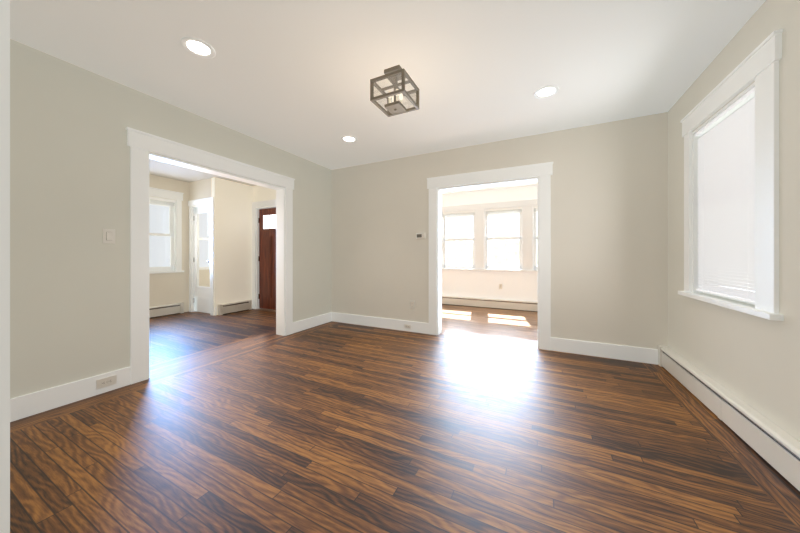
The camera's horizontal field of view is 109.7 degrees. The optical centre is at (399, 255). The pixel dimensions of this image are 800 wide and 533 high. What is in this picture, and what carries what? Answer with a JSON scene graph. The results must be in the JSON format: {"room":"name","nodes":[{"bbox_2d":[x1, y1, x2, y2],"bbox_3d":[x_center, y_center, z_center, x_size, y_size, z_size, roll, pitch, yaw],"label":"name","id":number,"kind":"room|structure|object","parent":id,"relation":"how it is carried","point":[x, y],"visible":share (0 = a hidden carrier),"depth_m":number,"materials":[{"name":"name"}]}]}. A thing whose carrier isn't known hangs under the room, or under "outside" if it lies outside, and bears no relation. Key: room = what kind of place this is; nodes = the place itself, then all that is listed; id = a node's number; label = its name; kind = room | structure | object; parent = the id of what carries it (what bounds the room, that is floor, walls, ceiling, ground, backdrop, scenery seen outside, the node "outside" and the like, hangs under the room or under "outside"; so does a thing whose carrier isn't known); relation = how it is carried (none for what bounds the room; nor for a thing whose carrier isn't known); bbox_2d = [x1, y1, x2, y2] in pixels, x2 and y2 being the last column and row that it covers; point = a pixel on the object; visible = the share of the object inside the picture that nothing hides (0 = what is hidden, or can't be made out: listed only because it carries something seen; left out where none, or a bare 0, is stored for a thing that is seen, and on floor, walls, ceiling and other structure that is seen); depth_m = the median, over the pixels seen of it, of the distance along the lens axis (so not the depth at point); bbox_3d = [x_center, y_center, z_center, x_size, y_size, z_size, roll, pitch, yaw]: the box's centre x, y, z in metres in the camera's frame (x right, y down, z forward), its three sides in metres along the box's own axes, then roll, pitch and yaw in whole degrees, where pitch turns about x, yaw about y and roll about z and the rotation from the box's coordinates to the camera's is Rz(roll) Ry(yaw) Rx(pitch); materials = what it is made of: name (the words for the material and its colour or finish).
{"room":"empty living room","nodes":[
{"label":"empty living room","id":0,"kind":"room"},
{"bbox_2d":[149,303,183,317],"bbox_3d":[-4.404,0.989,4.744,0.069,0.193,1.308,0,0,27],"label":"baseboard heater","id":1,"kind":"object","parent":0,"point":[165,310],"depth_m":5.07,"materials":[{"name":"beige metal"}]},
{"bbox_2d":[10,39,331,398],"bbox_3d":[-1.986,-0.165,3.125,0.150,2.500,3.510,0,0,27],"label":"wall","id":2,"kind":"structure","parent":0,"point":[69,203],"depth_m":2.13,"materials":[{"name":"beige paint"}]},
{"bbox_2d":[10,367,130,421],"bbox_3d":[-2.478,1.010,1.958,0.016,0.150,0.923,0,0,27],"label":"baseboard","id":3,"kind":"structure","parent":2,"relation":"attached to","point":[28,405],"depth_m":2.03,"materials":[{"name":"white paint"}]},
{"bbox_2d":[96,375,116,389],"bbox_3d":[-2.326,1.003,2.233,0.008,0.072,0.115,0,0,27],"label":"outlet","id":4,"kind":"object","parent":3,"relation":"attached to","point":[106,382],"visible":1,"depth_m":2.23,"materials":[{"name":"white plastic"}]},
{"bbox_2d":[103,229,114,243],"bbox_3d":[-2.330,-0.155,2.256,0.012,0.115,0.072,0,0,27],"label":"light switch","id":5,"kind":"object","parent":2,"relation":"attached to","point":[108,235],"visible":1,"depth_m":2.25,"materials":[{"name":"white plastic"}]},
{"bbox_2d":[126,127,294,383],"bbox_3d":[-1.953,0.009,3.175,0.204,2.153,1.780,0,0,27],"label":"trim","id":6,"kind":"structure","parent":2,"relation":"attached to","point":[142,144],"depth_m":2.55,"materials":[{"name":"white paint"}]},
{"bbox_2d":[293,313,329,332],"bbox_3d":[-1.319,1.010,4.271,0.016,0.150,0.803,0,0,27],"label":"baseboard","id":7,"kind":"structure","parent":2,"relation":"attached to","point":[311,322],"depth_m":4.21,"materials":[{"name":"white paint"}]},
{"bbox_2d":[149,174,209,311],"bbox_3d":[-4.521,-0.165,4.763,0.150,2.500,7.970,0,0,27],"label":"wall","id":8,"kind":"structure","parent":0,"point":[168,288],"depth_m":5.28,"materials":[{"name":"paint"}]},
{"bbox_2d":[149,200,173,270],"bbox_3d":[-4.451,-0.375,4.924,0.070,1.280,0.820,0,0,27],"label":"window","id":9,"kind":"structure","parent":8,"relation":"in","point":[171,236],"depth_m":5.24,"materials":[{"name":"white paint"}]},
{"bbox_2d":[149,197,174,206],"bbox_3d":[-4.402,-0.959,4.900,0.036,0.111,0.816,0,0,27],"label":"window blind","id":10,"kind":"object","parent":9,"relation":"attached to","point":[164,202],"visible":0.44,"depth_m":5.08,"materials":[{"name":"white fabric"}]},
{"bbox_2d":[149,187,183,273],"bbox_3d":[-4.420,-0.435,4.909,0.200,1.505,1.070,0,0,27],"label":"trim","id":11,"kind":"structure","parent":8,"relation":"attached to","point":[176,197],"depth_m":5.26,"materials":[{"name":"white paint"}]},
{"bbox_2d":[199,213,209,269],"bbox_3d":[-3.885,-0.340,5.832,0.029,1.250,0.610,0,0,27],"label":"window","id":12,"kind":"structure","parent":8,"relation":"in","point":[202,233],"depth_m":5.70,"materials":[{"name":"glass"}]},
{"bbox_2d":[189,178,211,205],"bbox_3d":[-3.740,-0.165,5.340,0.730,2.500,0.100,0,0,27],"label":"wall","id":13,"kind":"structure","parent":0,"point":[200,189],"depth_m":5.29,"materials":[{"name":"paint"}]},
{"bbox_2d":[188,197,213,315],"bbox_3d":[-3.701,0.015,5.306,0.810,2.140,0.126,0,0,27],"label":"door frame","id":14,"kind":"structure","parent":13,"relation":"attached to","point":[192,204],"depth_m":5.31,"materials":[{"name":"white paint"}]},
{"bbox_2d":[193,206,209,312],"bbox_3d":[-3.715,0.076,5.292,0.598,1.994,0.103,0,0,27],"label":"door","id":15,"kind":"structure","parent":13,"relation":"in","point":[201,300],"depth_m":5.38,"materials":[{"name":"white paint"}]},
{"bbox_2d":[212,177,252,314],"bbox_3d":[-3.223,-0.165,5.445,0.100,2.500,0.750,0,0,27],"label":"wall","id":16,"kind":"structure","parent":0,"point":[233,201],"depth_m":5.38,"materials":[{"name":"beige paint"}]},
{"bbox_2d":[253,186,275,207],"bbox_3d":[-2.445,-0.165,5.558,2.850,2.500,0.150,0,0,27],"label":"wall","id":17,"kind":"structure","parent":0,"point":[260,193],"depth_m":5.63,"materials":[{"name":"beige paint"}]},
{"bbox_2d":[252,199,275,308],"bbox_3d":[-2.491,0.000,5.567,1.140,2.170,0.176,0,0,27],"label":"door frame","id":18,"kind":"structure","parent":17,"relation":"attached to","point":[255,245],"depth_m":5.71,"materials":[{"name":"white paint"}]},
{"bbox_2d":[258,208,275,309],"bbox_3d":[-2.505,0.066,5.553,0.864,2.014,0.112,0,0,27],"label":"front door","id":19,"kind":"structure","parent":17,"relation":"in","point":[267,258],"depth_m":5.62,"materials":[{"name":"brown wood"}]},
{"bbox_2d":[10,0,765,185],"bbox_3d":[-1.736,-1.475,2.100,7.515,0.120,5.700,0,0,27],"label":"ceiling","id":20,"kind":"structure","parent":0,"point":[293,77],"depth_m":2.03,"materials":[{"name":"paint"}]},
{"bbox_2d":[180,37,215,58],"bbox_3d":[-1.372,-1.410,1.917,0.196,0.008,0.196,0,0,27],"label":"recessed light","id":21,"kind":"object","parent":20,"relation":"in","point":[198,47],"visible":1,"depth_m":1.91,"materials":[{"name":"white paint"}]},
{"bbox_2d":[341,136,356,142],"bbox_3d":[-0.620,-1.410,3.419,0.196,0.008,0.196,0,0,27],"label":"recessed light","id":22,"kind":"object","parent":20,"relation":"in","point":[349,139],"visible":1,"depth_m":3.42,"materials":[{"name":"white paint"}]},
{"bbox_2d":[370,65,418,116],"bbox_3d":[-0.035,-1.264,2.173,0.281,0.300,0.281,0,0,27],"label":"lantern","id":23,"kind":"object","parent":20,"relation":"hanging from","point":[395,107],"visible":0.81,"depth_m":2.13,"materials":[{"name":"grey metal"}]},
{"bbox_2d":[374,73,416,107],"bbox_3d":[-0.035,-1.240,2.173,0.264,0.121,0.264,0,0,27],"label":"glass","id":24,"kind":"object","parent":23,"relation":"attached to","point":[394,89],"visible":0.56,"depth_m":2.09,"materials":[{"name":"clear glass"}]},
{"bbox_2d":[534,85,558,98],"bbox_3d":[1.264,-1.410,2.436,0.196,0.008,0.196,0,0,27],"label":"recessed light","id":25,"kind":"object","parent":20,"relation":"in","point":[548,91],"visible":1,"depth_m":2.43,"materials":[{"name":"white paint"}]},
{"bbox_2d":[10,304,799,532],"bbox_3d":[-1.206,1.115,3.176,7.800,0.060,8.100,0,0,27],"label":"floor","id":26,"kind":"structure","parent":0,"point":[248,421],"depth_m":1.62,"materials":[{"name":"brown wood"}]},
{"bbox_2d":[218,300,251,314],"bbox_3d":[-3.152,0.989,5.392,0.069,0.193,0.628,0,0,27],"label":"baseboard heater","id":27,"kind":"object","parent":26,"relation":"on","point":[232,307],"visible":1,"depth_m":5.35,"materials":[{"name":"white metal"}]},
{"bbox_2d":[442,295,537,311],"bbox_3d":[1.919,0.989,5.786,3.558,0.193,0.069,0,0,27],"label":"heater","id":28,"kind":"object","parent":26,"relation":"on","point":[496,303],"visible":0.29,"depth_m":5.78,"materials":[{"name":"white metal"}]},
{"bbox_2d":[658,345,799,490],"bbox_3d":[1.892,0.989,1.371,0.069,0.193,3.158,0,0,27],"label":"heater","id":29,"kind":"object","parent":26,"relation":"on","point":[774,446],"visible":0.98,"depth_m":1.66,"materials":[{"name":"white metal"}]},
{"bbox_2d":[443,213,474,267],"bbox_3d":[1.312,-0.345,6.227,0.710,1.220,0.070,0,0,27],"label":"window","id":30,"kind":"structure","parent":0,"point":[445,251],"depth_m":6.21,"materials":[{"name":"paint"}]},
{"bbox_2d":[443,211,474,217],"bbox_3d":[1.287,-0.898,6.178,0.706,0.111,0.036,0,0,27],"label":"window blind","id":31,"kind":"object","parent":30,"relation":"attached to","point":[459,214],"visible":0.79,"depth_m":6.16,"materials":[{"name":"white fabric"}]},
{"bbox_2d":[442,185,537,301],"bbox_3d":[0.523,-0.140,6.611,7.215,2.450,0.150,0,0,27],"label":"wall","id":32,"kind":"structure","parent":0,"point":[521,286],"depth_m":5.84,"materials":[{"name":"paint"}]},
{"bbox_2d":[442,199,537,271],"bbox_3d":[0.509,-0.389,6.584,7.211,1.412,0.210,0,0,27],"label":"trim","id":33,"kind":"structure","parent":32,"relation":"in","point":[527,206],"depth_m":5.79,"materials":[{"name":"paint"}]},
{"bbox_2d":[442,182,537,194],"bbox_3d":[0.017,-1.450,5.600,7.515,0.170,2.410,0,0,27],"label":"ceiling","id":34,"kind":"structure","parent":0,"point":[492,187],"depth_m":5.74,"materials":[{"name":"paint"}]},
{"bbox_2d":[332,112,667,348],"bbox_3d":[0.718,-0.165,3.818,4.365,2.500,0.150,0,0,27],"label":"wall","id":35,"kind":"structure","parent":0,"point":[609,232],"depth_m":3.15,"materials":[{"name":"beige paint"}]},
{"bbox_2d":[330,312,428,333],"bbox_3d":[-0.369,1.010,4.269,1.717,0.150,0.016,0,0,27],"label":"baseboard","id":36,"kind":"structure","parent":35,"relation":"attached to","point":[418,327],"depth_m":4.22,"materials":[{"name":"white paint"}]},
{"bbox_2d":[416,233,425,238],"bbox_3d":[0.288,-0.275,3.932,0.140,0.085,0.028,0,0,27],"label":"thermostat","id":37,"kind":"object","parent":35,"relation":"attached to","point":[420,235],"visible":1,"depth_m":3.92,"materials":[{"name":"white plastic"}]},
{"bbox_2d":[427,162,552,350],"bbox_3d":[1.097,0.009,3.625,1.537,2.153,0.196,0,0,27],"label":"trim","id":38,"kind":"structure","parent":35,"relation":"attached to","point":[541,173],"depth_m":3.45,"materials":[{"name":"white paint"}]},
{"bbox_2d":[551,337,657,364],"bbox_3d":[2.144,1.010,3.011,0.942,0.150,0.016,0,0,27],"label":"baseboard","id":39,"kind":"structure","parent":35,"relation":"attached to","point":[621,352],"depth_m":2.98,"materials":[{"name":"white paint"}]},
{"bbox_2d":[485,209,521,268],"bbox_3d":[2.135,-0.345,5.815,0.710,1.220,0.070,0,0,27],"label":"window","id":40,"kind":"structure","parent":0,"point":[487,238],"depth_m":5.79,"materials":[{"name":"paint"}]},
{"bbox_2d":[485,207,521,215],"bbox_3d":[2.110,-0.898,5.766,0.706,0.111,0.036,0,0,27],"label":"window blind","id":41,"kind":"object","parent":40,"relation":"attached to","point":[504,211],"visible":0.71,"depth_m":5.75,"materials":[{"name":"white fabric"}]},
{"bbox_2d":[534,208,537,268],"bbox_3d":[2.957,-0.345,5.403,0.710,1.220,0.070,0,0,27],"label":"window","id":42,"kind":"structure","parent":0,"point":[535,238],"depth_m":5.52,"materials":[{"name":"paint"}]},
{"bbox_2d":[668,0,799,441],"bbox_3d":[2.065,-0.165,1.466,0.150,2.500,7.970,0,0,27],"label":"wall","id":43,"kind":"structure","parent":0,"point":[753,361],"depth_m":1.63,"materials":[{"name":"beige paint"}]},
{"bbox_2d":[695,87,754,302],"bbox_3d":[2.257,-0.355,1.951,0.035,1.278,0.768,0,0,27],"label":"window blind","id":44,"kind":"object","parent":43,"relation":"attached to","point":[726,193],"visible":0.69,"depth_m":1.92,"materials":[{"name":"fabric"}]},
{"bbox_2d":[701,266,754,298],"bbox_3d":[2.307,-0.355,1.926,0.070,1.280,0.770,0,0,27],"label":"window","id":45,"kind":"structure","parent":43,"relation":"in","point":[724,286],"depth_m":2.01,"materials":[{"name":"glass"}]},
{"bbox_2d":[678,29,783,320],"bbox_3d":[2.262,-0.415,1.915,0.200,1.505,1.103,0,0,27],"label":"trim","id":46,"kind":"structure","parent":43,"relation":"attached to","point":[759,65],"depth_m":1.58,"materials":[{"name":"paint"}]},
{"bbox_3d":[-2.188,-0.165,1.197,7.215,2.500,0.120,0,0,27],"label":"wall","id":47,"kind":"structure","parent":0,"visible":0},
{"bbox_2d":[0,0,9,532],"bbox_3d":[-0.005,0.083,0.103,1.810,2.004,0.124,0,0,27],"label":"trim","id":48,"kind":"structure","parent":47,"relation":"attached to","point":[4,266],"depth_m":0.55,"materials":[{"name":"white paint"}]},
{"label":"outside","id":49,"kind":"structure","parent":0,"visible":0},
{"bbox_2d":[446,211,752,287],"bbox_3d":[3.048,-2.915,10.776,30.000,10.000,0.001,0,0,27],"label":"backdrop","id":50,"kind":"structure","parent":49,"point":[457,256],"depth_m":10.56,"materials":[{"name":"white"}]}
]}

